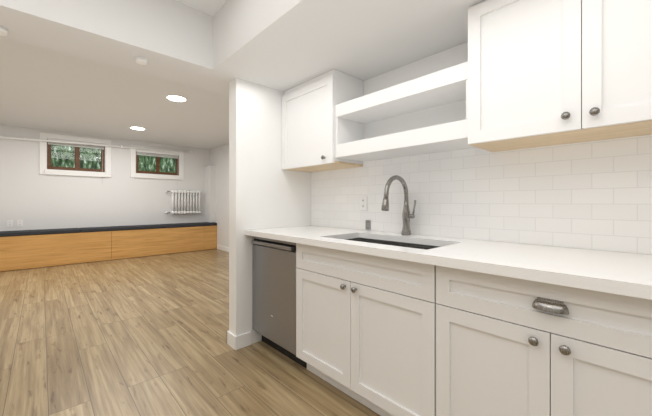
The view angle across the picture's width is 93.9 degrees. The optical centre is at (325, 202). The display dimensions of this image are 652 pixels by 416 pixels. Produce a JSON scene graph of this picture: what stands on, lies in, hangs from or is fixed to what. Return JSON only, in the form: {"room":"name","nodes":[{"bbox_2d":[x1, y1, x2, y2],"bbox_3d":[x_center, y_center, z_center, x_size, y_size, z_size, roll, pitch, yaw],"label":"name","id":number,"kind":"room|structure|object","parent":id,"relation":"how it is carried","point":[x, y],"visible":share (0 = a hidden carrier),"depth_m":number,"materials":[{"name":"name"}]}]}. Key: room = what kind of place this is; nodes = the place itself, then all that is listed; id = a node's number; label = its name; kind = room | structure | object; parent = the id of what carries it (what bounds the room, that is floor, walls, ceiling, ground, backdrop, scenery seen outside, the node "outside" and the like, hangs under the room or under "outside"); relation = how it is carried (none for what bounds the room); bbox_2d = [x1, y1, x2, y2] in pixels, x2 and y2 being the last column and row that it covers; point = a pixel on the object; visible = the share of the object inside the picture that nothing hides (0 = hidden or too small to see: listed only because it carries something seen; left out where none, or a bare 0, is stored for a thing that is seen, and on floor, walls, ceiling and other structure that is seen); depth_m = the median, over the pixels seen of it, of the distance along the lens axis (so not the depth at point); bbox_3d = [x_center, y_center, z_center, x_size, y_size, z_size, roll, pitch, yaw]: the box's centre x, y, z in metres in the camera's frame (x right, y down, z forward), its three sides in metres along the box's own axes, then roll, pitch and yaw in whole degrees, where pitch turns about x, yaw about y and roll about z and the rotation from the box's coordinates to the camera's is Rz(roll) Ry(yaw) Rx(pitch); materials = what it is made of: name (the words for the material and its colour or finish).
{"room":"kitchen","nodes":[
{"label":"kitchen","id":0,"kind":"room"},
{"bbox_2d":[0,125,209,230],"bbox_3d":[-5.117,-0.103,5.829,6.002,2.470,0.160,0,0,-43],"label":"wall","id":1,"kind":"structure","parent":0,"point":[31,197],"depth_m":6.06,"materials":[{"name":"white paint"}]},
{"bbox_2d":[7,220,12,226],"bbox_3d":[-5.530,0.370,5.328,0.072,0.115,0.008,0,0,-43],"label":"electrical outlet","id":2,"kind":"object","parent":1,"relation":"attached to","point":[9,223],"visible":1,"depth_m":5.33,"materials":[{"name":"white plastic"}]},
{"bbox_2d":[17,220,22,226],"bbox_3d":[-5.440,0.370,5.412,0.072,0.115,0.008,0,0,-43],"label":"electrical outlet","id":3,"kind":"object","parent":1,"relation":"attached to","point":[19,222],"visible":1,"depth_m":5.41,"materials":[{"name":"white plastic"}]},
{"bbox_2d":[39,132,110,176],"bbox_3d":[-4.884,-0.828,5.980,1.083,0.921,0.138,0,0,-43],"label":"window","id":4,"kind":"structure","parent":1,"relation":"in","point":[45,160],"depth_m":5.93,"materials":[{"name":"white paint"}]},
{"bbox_2d":[0,136,192,152],"bbox_3d":[-5.188,-1.136,5.597,5.303,0.218,0.079,0,0,-43],"label":"pipe","id":5,"kind":"object","parent":1,"relation":"attached to","point":[42,140],"visible":0.98,"depth_m":6.00,"materials":[{"name":"white plastic"}]},
{"bbox_2d":[131,145,183,179],"bbox_3d":[-3.837,-0.816,6.957,1.088,0.856,0.138,0,0,-43],"label":"window","id":6,"kind":"structure","parent":1,"relation":"in","point":[158,174],"depth_m":6.93,"materials":[{"name":"white paint"}]},
{"bbox_2d":[165,190,200,213],"bbox_3d":[-3.390,-0.008,7.239,0.812,0.550,0.133,0,0,-43],"label":"radiator","id":7,"kind":"object","parent":1,"relation":"attached to","point":[192,209],"visible":1,"depth_m":7.23,"materials":[{"name":"white metal"}]},
{"bbox_2d":[0,0,228,149],"bbox_3d":[-1.607,-1.398,2.107,6.012,0.120,10.473,0,0,-43],"label":"ceiling","id":8,"kind":"structure","parent":0,"point":[45,89],"depth_m":4.04,"materials":[{"name":"white paint"}]},
{"bbox_2d":[130,127,145,129],"bbox_3d":[-3.394,-1.334,5.491,0.250,0.007,0.250,0,0,-43],"label":"recessed light","id":9,"kind":"object","parent":8,"relation":"in","point":[138,128],"visible":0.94,"depth_m":5.48,"materials":[{"name":"white paint"}]},
{"bbox_2d":[166,95,186,101],"bbox_3d":[-1.920,-1.334,3.913,0.250,0.007,0.250,0,0,-43],"label":"recessed light","id":10,"kind":"object","parent":8,"relation":"in","point":[176,98],"visible":0.96,"depth_m":3.90,"materials":[{"name":"white paint"}]},
{"bbox_2d":[0,0,484,94],"bbox_3d":[-0.315,-1.147,-0.239,4.500,0.379,5.080,0,0,-43],"label":"bulkhead","id":11,"kind":"object","parent":8,"relation":"attached to","point":[282,45],"visible":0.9,"depth_m":1.86,"materials":[{"name":"white paint"}]},
{"bbox_2d":[0,26,7,35],"bbox_3d":[-1.799,-0.945,1.673,0.076,0.026,0.076,0,0,-43],"label":"smoke detector","id":12,"kind":"object","parent":11,"relation":"attached to","point":[3,31],"visible":1,"depth_m":1.68,"materials":[{"name":"white plastic"}]},
{"bbox_2d":[134,56,147,64],"bbox_3d":[-1.234,-0.945,2.035,0.080,0.026,0.080,0,0,-43],"label":"smoke detector","id":13,"kind":"object","parent":11,"relation":"attached to","point":[141,60],"visible":1,"depth_m":2.01,"materials":[{"name":"white plastic"}]},
{"bbox_2d":[0,249,380,415],"bbox_3d":[-1.607,1.162,2.107,6.012,0.060,10.473,0,0,-43],"label":"floor","id":14,"kind":"structure","parent":0,"point":[142,336],"depth_m":2.31,"materials":[{"name":"brown wood"}]},
{"bbox_2d":[0,222,216,271],"bbox_3d":[-4.903,0.814,5.599,5.756,0.635,0.464,0,0,-43],"label":"bench","id":15,"kind":"object","parent":14,"relation":"on","point":[26,249],"visible":1,"depth_m":5.82,"materials":[{"name":"brown wood"}]},
{"bbox_2d":[252,236,306,367],"bbox_3d":[-0.192,0.699,2.413,0.602,0.865,0.575,0,0,-43],"label":"dishwasher","id":16,"kind":"object","parent":14,"relation":"on","point":[273,293],"visible":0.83,"depth_m":2.20,"materials":[{"name":"silver metal"}]},
{"bbox_2d":[296,243,415,415],"bbox_3d":[0.379,0.694,1.837,0.613,0.876,1.032,0,0,-43],"label":"base cabinet","id":17,"kind":"object","parent":14,"relation":"on","point":[383,336],"depth_m":1.61,"materials":[{"name":"white paint"}]},
{"bbox_2d":[416,262,651,415],"bbox_3d":[0.962,0.694,1.212,0.613,0.876,0.926,0,0,-43],"label":"base cabinet","id":18,"kind":"object","parent":14,"relation":"on","point":[487,344],"depth_m":1.06,"materials":[{"name":"white paint"}]},
{"bbox_2d":[245,226,651,299],"bbox_3d":[0.573,0.236,1.591,0.680,0.038,2.824,0,0,-43],"label":"countertop","id":19,"kind":"structure","parent":18,"relation":"on","point":[623,273],"depth_m":1.23,"materials":[{"name":"white stone"}]},
{"bbox_2d":[344,238,439,249],"bbox_3d":[0.353,0.351,1.801,0.442,0.190,0.792,0,0,-43],"label":"undermount sink","id":20,"kind":"object","parent":19,"relation":"in","point":[409,245],"visible":0.08,"depth_m":1.99,"materials":[{"name":"silver metal"}]},
{"bbox_2d":[381,175,415,234],"bbox_3d":[0.468,0.020,1.939,0.294,0.392,0.110,0,0,-43],"label":"faucet","id":21,"kind":"object","parent":19,"relation":"on","point":[406,217],"visible":1,"depth_m":2.00,"materials":[{"name":"silver metal"}]},
{"bbox_2d":[204,144,228,246],"bbox_3d":[-1.130,-0.103,5.772,0.250,2.470,5.364,0,0,-43],"label":"wall","id":22,"kind":"structure","parent":0,"point":[216,190],"depth_m":7.35,"materials":[{"name":"white paint"}]},
{"bbox_2d":[217,245,228,251],"bbox_3d":[-0.976,1.079,5.605,0.014,0.105,4.880,0,0,-43],"label":"baseboard","id":23,"kind":"structure","parent":22,"relation":"attached to","point":[222,248],"depth_m":7.11,"materials":[{"name":"white paint"}]},
{"bbox_2d":[229,78,310,343],"bbox_3d":[0.050,-0.102,3.121,2.144,2.468,0.120,0,0,-43],"label":"wall","id":24,"kind":"structure","parent":0,"point":[266,191],"depth_m":2.44,"materials":[{"name":"white paint"}]},
{"bbox_2d":[227,330,250,349],"bbox_3d":[0.001,1.079,3.075,2.036,0.105,0.148,0,0,-43],"label":"baseboard","id":25,"kind":"structure","parent":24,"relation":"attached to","point":[237,342],"depth_m":2.37,"materials":[{"name":"white paint"}]},
{"bbox_2d":[363,42,467,95],"bbox_3d":[1.508,-0.103,1.194,0.120,2.470,4.686,0,0,-43],"label":"wall","id":26,"kind":"structure","parent":0,"point":[450,57],"depth_m":2.05,"materials":[{"name":"white paint"}]},
{"bbox_2d":[282,69,365,171],"bbox_3d":[-0.044,-0.628,2.515,0.339,0.656,0.631,0,0,-43],"label":"upper cabinet","id":27,"kind":"object","parent":26,"relation":"attached to","point":[324,116],"depth_m":2.30,"materials":[{"name":"white paint"}]},
{"bbox_2d":[311,134,651,254],"bbox_3d":[1.458,-0.036,1.153,0.008,0.566,4.675,0,0,-43],"label":"tile backsplash","id":28,"kind":"structure","parent":26,"relation":"attached to","point":[594,195],"depth_m":1.63,"materials":[{"name":"white tile"}]},
{"bbox_2d":[360,196,366,210],"bbox_3d":[0.294,0.007,2.388,0.008,0.115,0.072,0,0,-43],"label":"outlet","id":29,"kind":"object","parent":28,"relation":"attached to","point":[363,203],"visible":1,"depth_m":2.38,"materials":[{"name":"white plastic"}]},
{"bbox_2d":[365,220,370,229],"bbox_3d":[0.324,0.174,2.355,0.008,0.072,0.050,0,0,-43],"label":"air gap","id":30,"kind":"object","parent":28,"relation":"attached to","point":[367,224],"visible":1,"depth_m":2.35,"materials":[{"name":"silver metal"}]},
{"bbox_2d":[462,0,651,151],"bbox_3d":[1.124,-0.628,1.264,0.339,0.656,0.913,0,0,-43],"label":"upper cabinet","id":31,"kind":"object","parent":26,"relation":"attached to","point":[533,73],"depth_m":1.25,"materials":[{"name":"white paint"}]},
{"label":"outside","id":32,"kind":"structure","parent":0,"visible":0},
{"bbox_2d":[51,143,175,172],"bbox_3d":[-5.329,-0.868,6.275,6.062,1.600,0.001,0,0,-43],"label":"trees","id":33,"kind":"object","parent":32,"point":[57,153],"depth_m":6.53,"materials":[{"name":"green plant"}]}
]}

